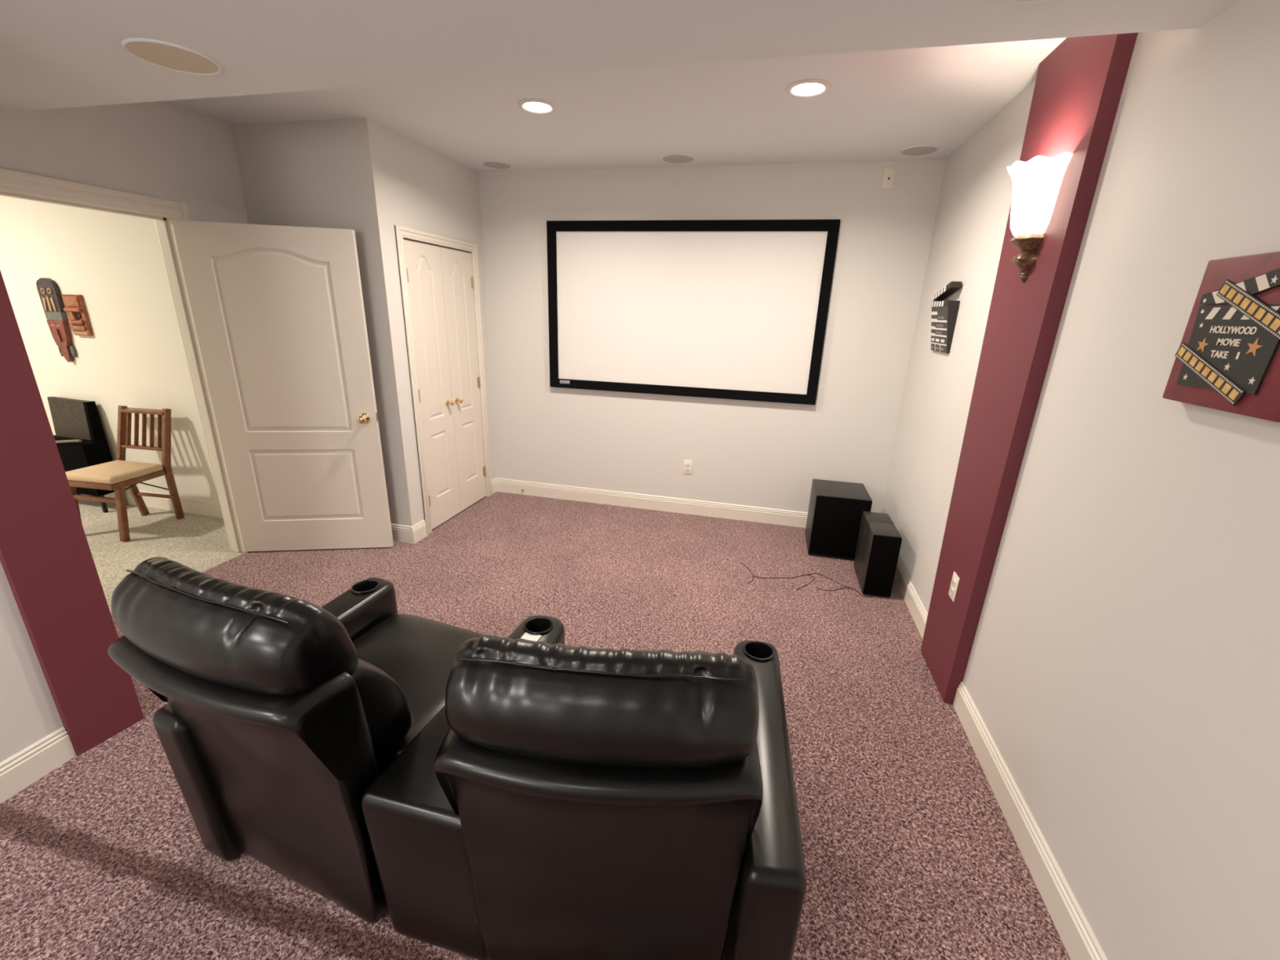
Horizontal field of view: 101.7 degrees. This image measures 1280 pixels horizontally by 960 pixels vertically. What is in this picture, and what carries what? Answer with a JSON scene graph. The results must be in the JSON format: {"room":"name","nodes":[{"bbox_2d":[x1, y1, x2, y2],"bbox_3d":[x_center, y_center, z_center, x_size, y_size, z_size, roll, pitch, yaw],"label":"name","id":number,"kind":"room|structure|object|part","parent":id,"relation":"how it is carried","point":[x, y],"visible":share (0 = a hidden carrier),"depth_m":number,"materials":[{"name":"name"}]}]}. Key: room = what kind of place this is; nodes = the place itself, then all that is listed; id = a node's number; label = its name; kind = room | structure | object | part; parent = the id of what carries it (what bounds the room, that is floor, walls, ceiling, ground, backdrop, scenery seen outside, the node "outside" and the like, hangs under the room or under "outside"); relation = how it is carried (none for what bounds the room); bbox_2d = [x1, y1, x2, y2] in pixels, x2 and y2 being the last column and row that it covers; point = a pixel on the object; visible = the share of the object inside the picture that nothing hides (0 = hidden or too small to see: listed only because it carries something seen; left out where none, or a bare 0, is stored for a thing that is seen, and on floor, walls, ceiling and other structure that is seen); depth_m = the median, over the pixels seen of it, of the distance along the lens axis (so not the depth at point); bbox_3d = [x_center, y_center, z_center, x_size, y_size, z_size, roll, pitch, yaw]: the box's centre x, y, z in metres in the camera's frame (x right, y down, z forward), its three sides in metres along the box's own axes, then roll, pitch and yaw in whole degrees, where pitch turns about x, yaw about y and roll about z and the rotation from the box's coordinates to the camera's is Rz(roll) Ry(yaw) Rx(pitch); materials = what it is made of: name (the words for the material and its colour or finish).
{"room":"home theater","nodes":[
{"label":"home theater","id":0,"kind":"room"},
{"bbox_2d":[0,561,63,763],"bbox_3d":[-2.463,0.320,0.223,0.100,2.366,3.350,6,18,12],"label":"wall","id":1,"kind":"structure","parent":0,"point":[28,712],"depth_m":1.77,"materials":[{"name":"white paint"}]},
{"bbox_2d":[0,726,76,804],"bbox_3d":[-2.468,1.419,0.459,0.014,0.130,3.143,6,18,12],"label":"baseboard","id":2,"kind":"structure","parent":1,"relation":"attached to","point":[33,762],"depth_m":1.82,"materials":[{"name":"white paint"}]},
{"bbox_2d":[0,270,144,755],"bbox_3d":[-2.020,-0.131,1.663,0.047,2.366,0.201,6,18,12],"label":"pilaster","id":3,"kind":"object","parent":1,"relation":"attached to","point":[46,560],"visible":1,"depth_m":1.79,"materials":[{"name":"red paint"}]},
{"bbox_2d":[0,101,248,223],"bbox_3d":[-2.775,-0.647,2.760,0.120,2.625,1.969,6,18,12],"label":"wall","id":4,"kind":"structure","parent":0,"point":[159,149],"depth_m":2.71,"materials":[{"name":"white paint"}]},
{"bbox_2d":[0,168,248,552],"bbox_3d":[-2.799,-0.394,2.773,0.156,2.133,1.111,6,18,12],"label":"door frame","id":5,"kind":"structure","parent":4,"relation":"attached to","point":[164,224],"depth_m":2.94,"materials":[{"name":"white paint"}]},
{"bbox_2d":[0,118,397,524],"bbox_3d":[-3.905,-1.070,3.892,4.563,2.660,0.157,6,18,12],"label":"wall","id":6,"kind":"structure","parent":0,"point":[135,357],"depth_m":3.68,"materials":[{"name":"white paint"}]},
{"bbox_2d":[35,277,77,362],"bbox_3d":[-4.318,-1.177,3.855,0.176,0.595,0.045,6,18,12],"label":"mask","id":7,"kind":"object","parent":6,"relation":"attached to","point":[50,295],"visible":1,"depth_m":3.84,"materials":[{"name":"brown wood"}]},
{"bbox_2d":[62,293,93,335],"bbox_3d":[-4.106,-1.199,3.790,0.160,0.285,0.052,6,18,12],"label":"mask","id":8,"kind":"object","parent":6,"relation":"attached to","point":[75,307],"visible":1,"depth_m":3.78,"materials":[{"name":"brown wood"}]},
{"bbox_2d":[80,488,222,518],"bbox_3d":[-4.431,0.109,4.305,3.606,0.130,0.014,6,18,12],"label":"baseboard","id":9,"kind":"structure","parent":6,"relation":"attached to","point":[189,505],"depth_m":4.11,"materials":[{"name":"white paint"}]},
{"bbox_2d":[171,219,393,551],"bbox_3d":[-2.173,-0.503,3.319,0.938,2.025,0.184,1,18,-4],"label":"door","id":10,"kind":"structure","parent":6,"relation":"in","point":[278,312],"depth_m":3.23,"materials":[{"name":"beige paint"}]},
{"bbox_3d":[-1.769,-0.389,3.325,0.066,0.066,0.074,-1,18,-9],"label":"knob","id":11,"kind":"part","parent":10,"relation":"part of","materials":[{"name":"gold metal"}]},
{"bbox_2d":[391,523,412,543],"bbox_3d":[-2.090,0.344,3.822,0.957,0.130,0.014,6,18,12],"label":"baseboard","id":12,"kind":"structure","parent":6,"relation":"attached to","point":[401,533],"depth_m":3.73,"materials":[{"name":"white paint"}]},
{"bbox_2d":[348,117,495,526],"bbox_3d":[-1.500,-0.977,3.911,0.120,2.625,1.201,6,18,12],"label":"wall","id":13,"kind":"structure","parent":0,"point":[401,180],"depth_m":3.40,"materials":[{"name":"white paint"}]},
{"bbox_2d":[410,519,426,543],"bbox_3d":[-1.602,0.374,3.780,0.014,0.130,0.150,6,18,12],"label":"baseboard","id":14,"kind":"structure","parent":13,"relation":"attached to","point":[419,531],"depth_m":3.77,"materials":[{"name":"white paint"}]},
{"bbox_2d":[403,239,460,529],"bbox_3d":[-1.492,-0.632,3.806,0.087,2.012,0.422,6,18,12],"label":"door","id":15,"kind":"structure","parent":13,"relation":"in","point":[423,261],"depth_m":3.78,"materials":[{"name":"beige paint"}]},
{"bbox_3d":[-1.443,-0.586,3.969,0.053,0.048,0.048,6,18,12],"label":"knob","id":16,"kind":"part","parent":15,"relation":"part of","materials":[{"name":"gold metal"}]},
{"bbox_2d":[394,225,492,535],"bbox_3d":[-1.495,-0.729,4.005,0.137,2.097,0.954,6,18,12],"label":"door frame","id":17,"kind":"structure","parent":13,"relation":"attached to","point":[401,232],"depth_m":3.73,"materials":[{"name":"white paint"}]},
{"bbox_2d":[440,247,486,511],"bbox_3d":[-1.391,-0.757,4.200,0.087,2.012,0.423,6,18,12],"label":"door","id":18,"kind":"structure","parent":13,"relation":"in","point":[458,282],"depth_m":4.16,"materials":[{"name":"beige paint"}]},
{"bbox_3d":[-1.414,-0.622,4.083,0.053,0.048,0.048,6,18,12],"label":"knob","id":19,"kind":"part","parent":18,"relation":"part of","materials":[{"name":"gold metal"}]},
{"bbox_2d":[491,477,497,493],"bbox_3d":[-1.344,0.056,4.792,0.014,0.130,0.098,6,18,12],"label":"baseboard","id":20,"kind":"structure","parent":13,"relation":"attached to","point":[493,481],"depth_m":4.78,"materials":[{"name":"white paint"}]},
{"bbox_2d":[0,491,1070,959],"bbox_3d":[-2.690,1.002,2.098,8.120,0.100,6.520,6,18,12],"label":"floor","id":21,"kind":"structure","parent":0,"point":[911,852],"depth_m":1.98,"materials":[{"name":"carpet"}]},
{"bbox_2d":[47,396,115,512],"bbox_3d":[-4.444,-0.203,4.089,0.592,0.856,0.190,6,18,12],"label":"wicker chair","id":22,"kind":"object","parent":21,"relation":"on","point":[80,439],"visible":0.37,"depth_m":4.03,"materials":[{"name":"black wicker"}]},
{"bbox_3d":[-4.413,-0.410,4.083,0.470,0.456,0.050,6,18,12],"label":"backrest","id":23,"kind":"part","parent":22,"relation":"part of","materials":[{"name":"fabric"}]},
{"bbox_3d":[-4.214,-0.237,4.024,0.050,0.715,0.190,2,18,0],"label":"panel","id":24,"kind":"part","parent":22,"relation":"part of","materials":[{"name":"black fabric"}]},
{"bbox_3d":[-4.197,0.186,4.075,0.028,0.140,0.024,6,18,12],"label":"leg","id":25,"kind":"part","parent":22,"relation":"part of","materials":[{"name":"black metal"}]},
{"bbox_2d":[65,405,184,542],"bbox_3d":[-3.683,-0.059,3.726,0.470,0.864,0.533,6,18,12],"label":"dining chair","id":26,"kind":"object","parent":21,"relation":"on","point":[120,472],"visible":0.94,"depth_m":3.77,"materials":[{"name":"brown wood"}]},
{"bbox_3d":[-3.942,0.195,3.627,0.059,0.419,0.073,6,18,12],"label":"leg","id":27,"kind":"part","parent":26,"relation":"part of","materials":[{"name":"brown wood"}]},
{"bbox_3d":[-3.694,-0.019,3.673,0.433,0.038,0.375,5,18,8],"label":"seat frame","id":28,"kind":"part","parent":26,"relation":"part of","materials":[{"name":"brown wood"}]},
{"bbox_3d":[-3.554,0.225,3.575,0.107,0.421,0.046,-2,18,-13],"label":"leg","id":29,"kind":"part","parent":26,"relation":"part of","materials":[{"name":"brown wood"}]},
{"bbox_3d":[-3.853,-0.131,3.932,0.036,0.857,0.149,6,18,12],"label":"leg","id":30,"kind":"part","parent":26,"relation":"part of","materials":[{"name":"brown wood"}]},
{"bbox_3d":[-3.631,-0.504,3.817,0.400,0.032,0.063,5,18,10],"label":"rail","id":31,"kind":"part","parent":26,"relation":"part of","materials":[{"name":"brown wood"}]},
{"bbox_3d":[-3.658,-0.239,3.841,0.399,0.024,0.037,5,18,9],"label":"rail","id":32,"kind":"part","parent":26,"relation":"part of","materials":[{"name":"brown wood"}]},
{"bbox_3d":[-3.501,-0.102,3.876,0.124,0.864,0.135,6,18,12],"label":"leg","id":33,"kind":"part","parent":26,"relation":"part of","materials":[{"name":"brown wood"}]},
{"bbox_2d":[107,556,806,959],"bbox_3d":[-0.426,0.662,1.536,1.729,1.043,0.970,6,18,12],"label":"loveseat","id":34,"kind":"object","parent":21,"relation":"on","point":[513,797],"visible":1,"depth_m":1.14,"materials":[{"name":"black leather"}]},
{"bbox_3d":[-1.177,0.780,1.845,0.151,0.564,0.819,7,19,16],"label":"armrest","id":35,"kind":"part","parent":34,"relation":"part of","materials":[{"name":"black leather"}]},
{"bbox_2d":[351,657,413,764],"bbox_3d":[-0.915,0.553,1.431,0.558,0.380,0.249,8,19,19],"label":"lumbar cushion","id":36,"kind":"object","parent":34,"relation":"on","point":[388,713],"depth_m":1.34,"materials":[{"name":"black leather"}]},
{"bbox_2d":[352,613,484,773],"bbox_3d":[-0.817,0.814,1.815,0.551,0.405,0.633,9,19,20],"label":"seat cushion","id":37,"kind":"object","parent":34,"relation":"on","point":[419,653],"depth_m":1.81,"materials":[{"name":"black leather"}]},
{"bbox_3d":[-0.438,0.874,1.631,0.294,0.564,0.796,6,18,12],"label":"armrest","id":38,"kind":"part","parent":34,"relation":"part of","materials":[{"name":"black leather"}]},
{"bbox_2d":[520,631,542,641],"bbox_3d":[-0.370,0.533,1.771,0.060,0.001,0.038,7,19,16],"label":"paper tag","id":39,"kind":"object","parent":34,"relation":"on","point":[526,636],"visible":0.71,"depth_m":1.77,"materials":[{"name":"white paper"}]},
{"bbox_3d":[0.336,0.939,1.510,0.151,0.564,0.819,4,18,7],"label":"armrest","id":40,"kind":"part","parent":34,"relation":"part of","materials":[{"name":"black leather"}]},
{"bbox_2d":[740,562,872,597],"bbox_3d":[1.061,0.656,3.389,0.820,0.004,0.289,6,18,12],"label":"cable","id":41,"kind":"object","parent":21,"relation":"on","point":[740,562],"visible":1,"depth_m":3.40,"materials":[{"name":"black plastic"}]},
{"bbox_2d":[804,479,872,559],"bbox_3d":[1.442,0.286,3.828,0.365,0.463,0.402,6,18,12],"label":"subwoofer","id":42,"kind":"object","parent":21,"relation":"on","point":[836,508],"visible":0.85,"depth_m":3.66,"materials":[{"name":"black laminate"}]},
{"bbox_2d":[853,511,902,597],"bbox_3d":[1.517,0.469,3.350,0.160,0.406,0.415,6,18,12],"label":"tower speaker","id":43,"kind":"object","parent":21,"relation":"on","point":[879,541],"visible":1,"depth_m":3.19},
{"bbox_2d":[862,534,902,597],"bbox_3d":[1.470,0.525,3.163,0.158,0.396,0.014,6,18,12],"label":"grille","id":44,"kind":"object","parent":43,"relation":"attached to","point":[884,550],"depth_m":3.15,"materials":[{"name":"black fabric"}]},
{"bbox_2d":[163,37,1066,172],"bbox_3d":[-0.368,-2.002,2.769,4.514,0.100,2.426,6,18,12],"label":"ceiling","id":45,"kind":"structure","parent":0,"point":[877,104],"depth_m":2.71,"materials":[{"name":"white paint"}]},
{"bbox_2d":[481,160,511,169],"bbox_3d":[-1.048,-2.308,3.820,0.214,0.007,0.214,6,18,12],"label":"ceiling speaker","id":46,"kind":"object","parent":45,"relation":"attached to","point":[491,164],"visible":1,"depth_m":3.81,"materials":[{"name":"white paint"}]},
{"bbox_2d":[517,98,556,114],"bbox_3d":[-0.530,-1.923,2.687,0.200,0.009,0.200,6,18,12],"label":"recessed light","id":47,"kind":"object","parent":45,"relation":"in","point":[531,105],"visible":1,"depth_m":2.67,"materials":[{"name":"white"}]},
{"bbox_2d":[661,153,694,164],"bbox_3d":[0.256,-2.165,3.514,0.224,0.007,0.224,6,18,12],"label":"ceiling speaker","id":48,"kind":"object","parent":45,"relation":"attached to","point":[675,158],"visible":1,"depth_m":3.50,"materials":[{"name":"white paint"}]},
{"bbox_2d":[662,155,693,163],"bbox_3d":[0.256,-2.166,3.514,0.209,0.005,0.209,5,18,9],"label":"grille","id":49,"kind":"object","parent":48,"relation":"attached to","point":[667,158],"depth_m":3.51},
{"bbox_2d":[785,78,831,97],"bbox_3d":[0.764,-1.777,2.368,0.200,0.009,0.200,6,18,12],"label":"recessed light","id":50,"kind":"object","parent":45,"relation":"in","point":[811,87],"visible":1,"depth_m":2.35,"materials":[{"name":"white"}]},
{"bbox_2d":[899,144,938,156],"bbox_3d":[1.702,-2.008,3.178,0.214,0.007,0.214,6,18,12],"label":"ceiling speaker","id":51,"kind":"object","parent":45,"relation":"attached to","point":[926,149],"visible":1,"depth_m":3.17,"materials":[{"name":"white paint"}]},
{"bbox_2d":[0,0,1239,111],"bbox_3d":[-1.137,-0.934,-0.190,4.514,0.359,4.144,6,18,12],"label":"ceiling","id":52,"kind":"structure","parent":0,"point":[55,54],"depth_m":1.46,"materials":[{"name":"white paint"}]},
{"bbox_2d":[121,37,222,75],"bbox_3d":[-1.500,-1.358,1.677,0.244,0.007,0.244,6,18,12],"label":"ceiling speaker","id":53,"kind":"object","parent":52,"relation":"attached to","point":[168,55],"visible":1,"depth_m":1.66,"materials":[{"name":"white paint"}]},
{"bbox_2d":[1006,0,1053,4],"bbox_3d":[0.909,-1.101,1.132,0.224,0.007,0.224,6,18,12],"label":"ceiling speaker","id":54,"kind":"object","parent":52,"relation":"attached to","point":[1027,2],"visible":1,"depth_m":1.23,"materials":[{"name":"white paint"}]},
{"bbox_2d":[478,159,946,512],"bbox_3d":[0.044,-1.023,4.216,4.137,2.625,0.120,6,18,12],"label":"wall","id":55,"kind":"structure","parent":0,"point":[769,455],"depth_m":4.04,"materials":[{"name":"white paint"}]},
{"bbox_2d":[495,477,808,528],"bbox_3d":[0.269,0.213,4.475,3.317,0.130,0.014,6,18,12],"label":"baseboard","id":56,"kind":"structure","parent":55,"relation":"attached to","point":[715,509],"depth_m":4.50,"materials":[{"name":"white paint"}]},
{"bbox_2d":[683,459,693,474],"bbox_3d":[0.399,-0.107,4.343,0.074,0.120,0.010,6,18,12],"label":"wall outlet","id":57,"kind":"object","parent":55,"relation":"attached to","point":[687,465],"visible":1,"depth_m":4.34,"materials":[{"name":"beige plastic"}]},
{"bbox_2d":[546,219,840,404],"bbox_3d":[0.306,-1.282,3.977,2.142,1.267,0.043,6,18,12],"label":"projection screen","id":58,"kind":"object","parent":55,"relation":"attached to","point":[737,309],"visible":1,"depth_m":3.95,"materials":[{"name":"white fabric"}]},
{"bbox_2d":[881,168,896,188],"bbox_3d":[1.641,-1.988,3.436,0.074,0.120,0.008,6,18,12],"label":"wall plate","id":59,"kind":"object","parent":55,"relation":"attached to","point":[889,175],"visible":1,"depth_m":3.43,"materials":[{"name":"beige plastic"}]},
{"bbox_2d":[880,0,1279,959],"bbox_3d":[1.224,0.134,0.762,0.120,2.625,6.400,6,18,12],"label":"wall","id":60,"kind":"structure","parent":0,"point":[1122,668],"depth_m":1.36,"materials":[{"name":"white paint"}]},
{"bbox_2d":[893,557,928,639],"bbox_3d":[1.692,0.605,3.409,0.014,0.130,1.546,6,18,12],"label":"baseboard","id":61,"kind":"structure","parent":60,"relation":"attached to","point":[917,610],"depth_m":3.07,"materials":[{"name":"white paint"}]},
{"bbox_2d":[930,281,961,353],"bbox_3d":[1.740,-0.934,3.002,0.061,0.376,0.323,6,18,12],"label":"clapperboard","id":62,"kind":"object","parent":60,"relation":"attached to","point":[944,313],"visible":1,"depth_m":2.93,"materials":[{"name":"black wood"}]},
{"bbox_2d":[920,32,1137,704],"bbox_3d":[1.503,-0.322,2.201,0.050,2.625,0.590,6,18,12],"label":"pilaster","id":63,"kind":"object","parent":60,"relation":"attached to","point":[1079,85],"visible":0.83,"depth_m":2.02,"materials":[{"name":"red paint"}]},
{"bbox_2d":[948,571,959,602],"bbox_3d":[1.424,0.485,2.366,0.010,0.120,0.074,6,18,12],"label":"wall outlet","id":64,"kind":"object","parent":63,"relation":"attached to","point":[955,580],"visible":1,"depth_m":2.35,"materials":[{"name":"beige plastic"}]},
{"bbox_2d":[950,586,954,595],"bbox_3d":[1.421,0.503,2.373,0.004,0.028,0.034,6,18,12],"label":"receptacle","id":65,"kind":"object","parent":64,"relation":"attached to","point":[952,588],"depth_m":2.37,"materials":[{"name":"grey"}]},
{"bbox_2d":[951,578,955,586],"bbox_3d":[1.423,0.465,2.360,0.004,0.028,0.034,6,18,12],"label":"receptacle","id":66,"kind":"object","parent":64,"relation":"attached to","point":[953,580],"depth_m":2.36,"materials":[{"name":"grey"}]},
{"bbox_2d":[1007,152,1072,283],"bbox_3d":[1.422,-0.960,1.961,0.136,0.407,0.277,6,18,12],"label":"wall sconce","id":67,"kind":"object","parent":63,"relation":"attached to","point":[1037,181],"visible":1,"depth_m":1.88,"materials":[{"name":"white glass"}]},
{"bbox_3d":[1.425,-1.038,1.936,0.136,0.244,0.277,6,18,12],"label":"lamp shade","id":68,"kind":"part","parent":67,"relation":"part of","materials":[{"name":"white glass"}]},
{"bbox_2d":[952,681,1106,959],"bbox_3d":[0.899,1.584,0.302,0.014,0.130,4.348,6,18,12],"label":"baseboard","id":69,"kind":"structure","parent":60,"relation":"attached to","point":[1074,931],"depth_m":1.65,"materials":[{"name":"white paint"}]},
{"bbox_2d":[1162,251,1279,422],"bbox_3d":[1.253,-0.301,1.075,0.048,0.311,0.312,6,18,12],"label":"sign","id":70,"kind":"object","parent":60,"relation":"attached to","point":[1228,355],"visible":1,"depth_m":1.08,"materials":[{"name":"black painted wood"}]},
{"bbox_3d":[1.238,-0.396,1.042,0.008,0.080,0.265,6,18,12],"label":"clapper arm","id":71,"kind":"part","parent":70,"relation":"part of","materials":[{"name":"black wood"}]}
]}

